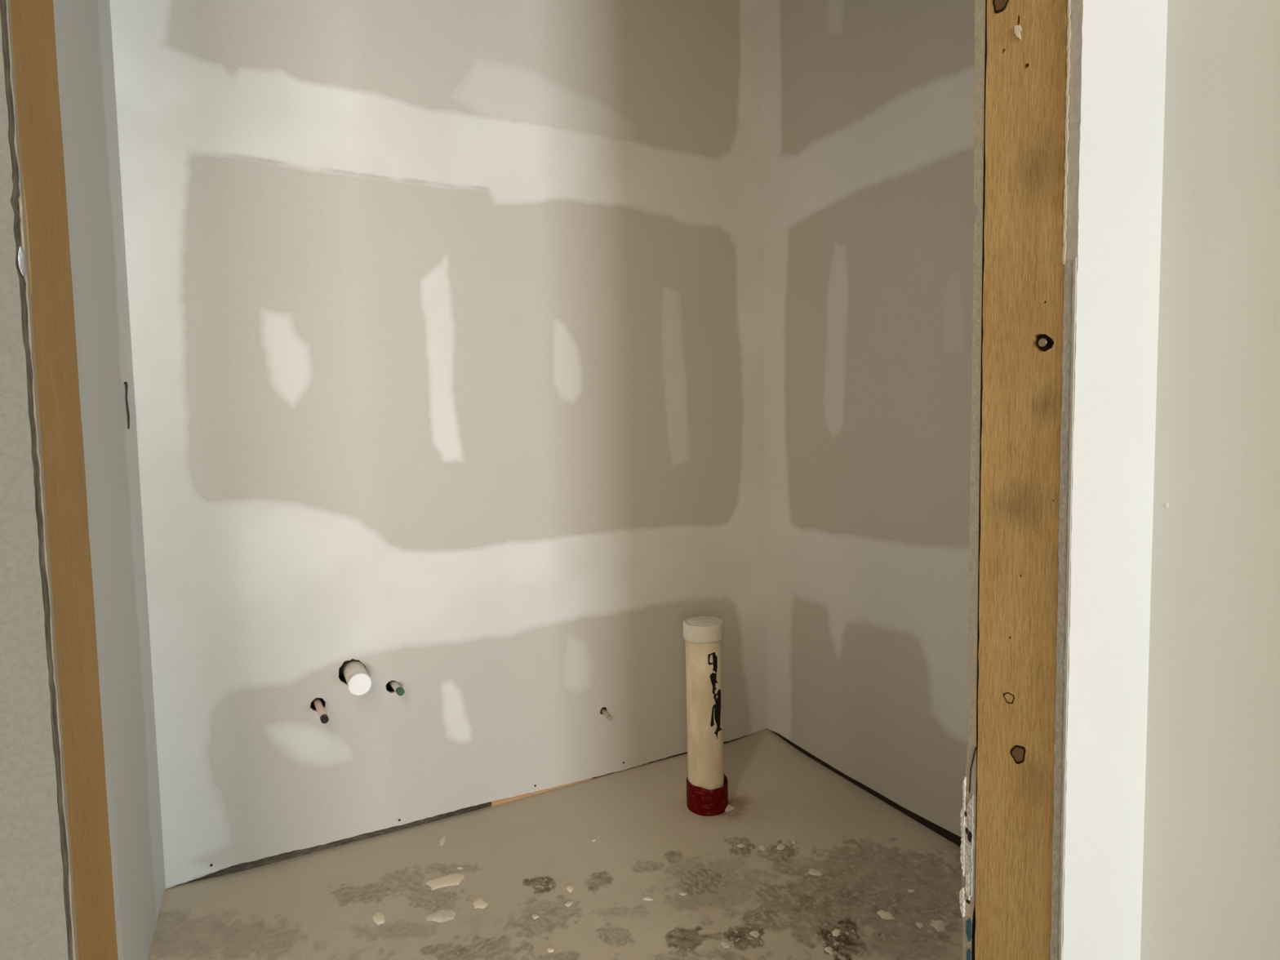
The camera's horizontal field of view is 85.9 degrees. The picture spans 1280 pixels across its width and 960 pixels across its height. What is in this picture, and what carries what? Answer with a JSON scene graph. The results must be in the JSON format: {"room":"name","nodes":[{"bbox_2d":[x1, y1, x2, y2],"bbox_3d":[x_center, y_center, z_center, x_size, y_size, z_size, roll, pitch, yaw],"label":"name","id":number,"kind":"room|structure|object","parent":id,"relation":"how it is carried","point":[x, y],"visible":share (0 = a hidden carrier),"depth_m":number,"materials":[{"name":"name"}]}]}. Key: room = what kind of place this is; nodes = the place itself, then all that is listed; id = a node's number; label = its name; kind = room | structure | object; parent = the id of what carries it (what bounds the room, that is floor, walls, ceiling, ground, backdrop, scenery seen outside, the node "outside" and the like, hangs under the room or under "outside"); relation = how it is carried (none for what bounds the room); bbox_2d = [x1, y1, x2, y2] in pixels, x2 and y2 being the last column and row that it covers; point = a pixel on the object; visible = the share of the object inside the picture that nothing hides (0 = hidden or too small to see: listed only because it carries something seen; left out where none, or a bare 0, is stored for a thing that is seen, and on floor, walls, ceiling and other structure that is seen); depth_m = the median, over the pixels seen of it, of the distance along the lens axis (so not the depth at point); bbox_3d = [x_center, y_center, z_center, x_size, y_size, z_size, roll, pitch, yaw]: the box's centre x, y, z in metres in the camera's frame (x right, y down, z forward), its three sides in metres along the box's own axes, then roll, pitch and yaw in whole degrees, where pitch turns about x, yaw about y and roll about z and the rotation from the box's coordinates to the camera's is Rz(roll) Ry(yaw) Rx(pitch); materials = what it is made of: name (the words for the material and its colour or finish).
{"room":"building under construction","nodes":[
{"label":"building under construction","id":0,"kind":"room"},
{"bbox_2d":[58,0,165,959],"bbox_3d":[-0.825,-0.408,1.030,0.191,3.072,1.626,-3,4,-27],"label":"wall","id":1,"kind":"structure","parent":0,"point":[85,24],"depth_m":1.49,"materials":[{"name":"paint"}]},
{"bbox_2d":[9,0,118,959],"bbox_3d":[-0.324,-0.213,0.342,0.039,2.740,0.089,-3,4,-27],"label":"stud","id":2,"kind":"object","parent":1,"relation":"attached to","point":[33,21],"visible":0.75,"depth_m":0.36,"materials":[{"name":"brown wood"}]},
{"bbox_2d":[124,381,129,429],"bbox_3d":[-1.213,-0.176,1.621,0.015,0.111,0.007,-3,4,-27],"label":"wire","id":3,"kind":"object","parent":1,"relation":"attached to","point":[126,382],"visible":0.98,"depth_m":1.62,"materials":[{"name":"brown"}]},
{"bbox_2d":[109,0,766,888],"bbox_3d":[-0.426,-0.493,2.211,1.966,3.064,0.109,-3,4,-27],"label":"wall","id":4,"kind":"structure","parent":0,"point":[446,317],"depth_m":2.07,"materials":[{"name":"paint"}]},
{"bbox_2d":[312,697,328,723],"bbox_3d":[-0.896,0.636,1.923,0.019,0.019,0.217,-3,4,-32],"label":"stub","id":5,"kind":"object","parent":4,"relation":"attached to","point":[321,711],"visible":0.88,"depth_m":1.88,"materials":[{"name":"beige"}]},
{"bbox_2d":[173,801,490,886],"bbox_3d":[-0.884,1.049,2.049,0.867,0.085,0.087,-3,4,-27],"label":"gap","id":6,"kind":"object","parent":4,"relation":"attached to","point":[283,856],"depth_m":1.99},
{"bbox_2d":[341,658,372,695],"bbox_3d":[-0.816,0.556,1.975,0.064,0.061,0.212,-3,4,-27],"label":"stub","id":7,"kind":"object","parent":4,"relation":"attached to","point":[358,681],"visible":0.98,"depth_m":1.89,"materials":[{"name":"beige plastic"}]},
{"bbox_2d":[388,680,404,695],"bbox_3d":[-0.728,0.612,2.047,0.021,0.023,0.149,-3,4,-32],"label":"stub","id":8,"kind":"object","parent":4,"relation":"attached to","point":[396,686],"visible":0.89,"depth_m":2.01,"materials":[{"name":"grey"}]},
{"bbox_2d":[490,777,592,806],"bbox_3d":[-0.341,1.022,2.330,0.353,0.085,0.090,-3,4,-27],"label":"trim","id":9,"kind":"structure","parent":4,"relation":"attached to","point":[495,802],"depth_m":2.26,"materials":[{"name":"brown wood"}]},
{"bbox_2d":[600,707,611,720],"bbox_3d":[-0.126,0.804,2.387,0.016,0.020,0.121,-3,4,-23],"label":"stub","id":10,"kind":"object","parent":4,"relation":"attached to","point":[603,711],"visible":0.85,"depth_m":2.35,"materials":[{"name":"beige"}]},
{"bbox_2d":[592,735,746,777],"bbox_3d":[0.146,0.997,2.584,0.742,0.085,0.087,-3,4,-27],"label":"trim","id":11,"kind":"structure","parent":4,"relation":"attached to","point":[745,735],"depth_m":2.52,"materials":[{"name":"brown wood"}]},
{"bbox_2d":[146,728,963,959],"bbox_3d":[4.815,1.361,-3.500,12.800,0.138,15.625,-3,4,-27],"label":"floor","id":12,"kind":"structure","parent":0,"point":[801,861],"depth_m":1.81,"materials":[{"name":"concrete"}]},
{"bbox_2d":[683,616,728,816],"bbox_3d":[0.208,0.759,2.174,0.134,0.639,0.133,-3,4,-27],"label":"drain pipe","id":13,"kind":"object","parent":12,"relation":"on","point":[707,783],"visible":0.92,"depth_m":2.13,"materials":[{"name":"beige plastic"}]},
{"bbox_2d":[0,0,1167,959],"bbox_3d":[2.084,-0.498,1.586,12.400,3.067,0.121,-3,4,-27],"label":"wall","id":14,"kind":"structure","parent":0,"point":[1117,49],"depth_m":0.69,"materials":[{"name":"paint"}]},
{"bbox_2d":[974,0,1068,959],"bbox_3d":[0.414,-0.250,0.725,0.039,2.740,0.089,-3,4,-27],"label":"stud","id":15,"kind":"object","parent":14,"relation":"attached to","point":[1025,95],"visible":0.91,"depth_m":0.73,"materials":[{"name":"brown wood"}]},
{"bbox_2d":[761,0,977,837],"bbox_3d":[0.851,-0.504,1.898,0.014,3.049,1.626,-3,4,-27],"label":"wall","id":16,"kind":"structure","parent":0,"point":[869,210],"depth_m":2.15,"materials":[{"name":"paint"}]},
{"bbox_2d":[771,730,961,846],"bbox_3d":[0.915,1.016,2.023,0.091,0.090,1.606,-3,4,-27],"label":"trim","id":17,"kind":"structure","parent":16,"relation":"attached to","point":[947,834],"depth_m":2.16,"materials":[{"name":"black"}]},
{"bbox_2d":[1140,0,1279,959],"bbox_3d":[0.800,-0.399,0.371,0.116,3.067,0.855,-3,4,-27],"label":"wall","id":18,"kind":"structure","parent":0,"point":[1211,885],"depth_m":0.70,"materials":[{"name":"white paint"}]}
]}

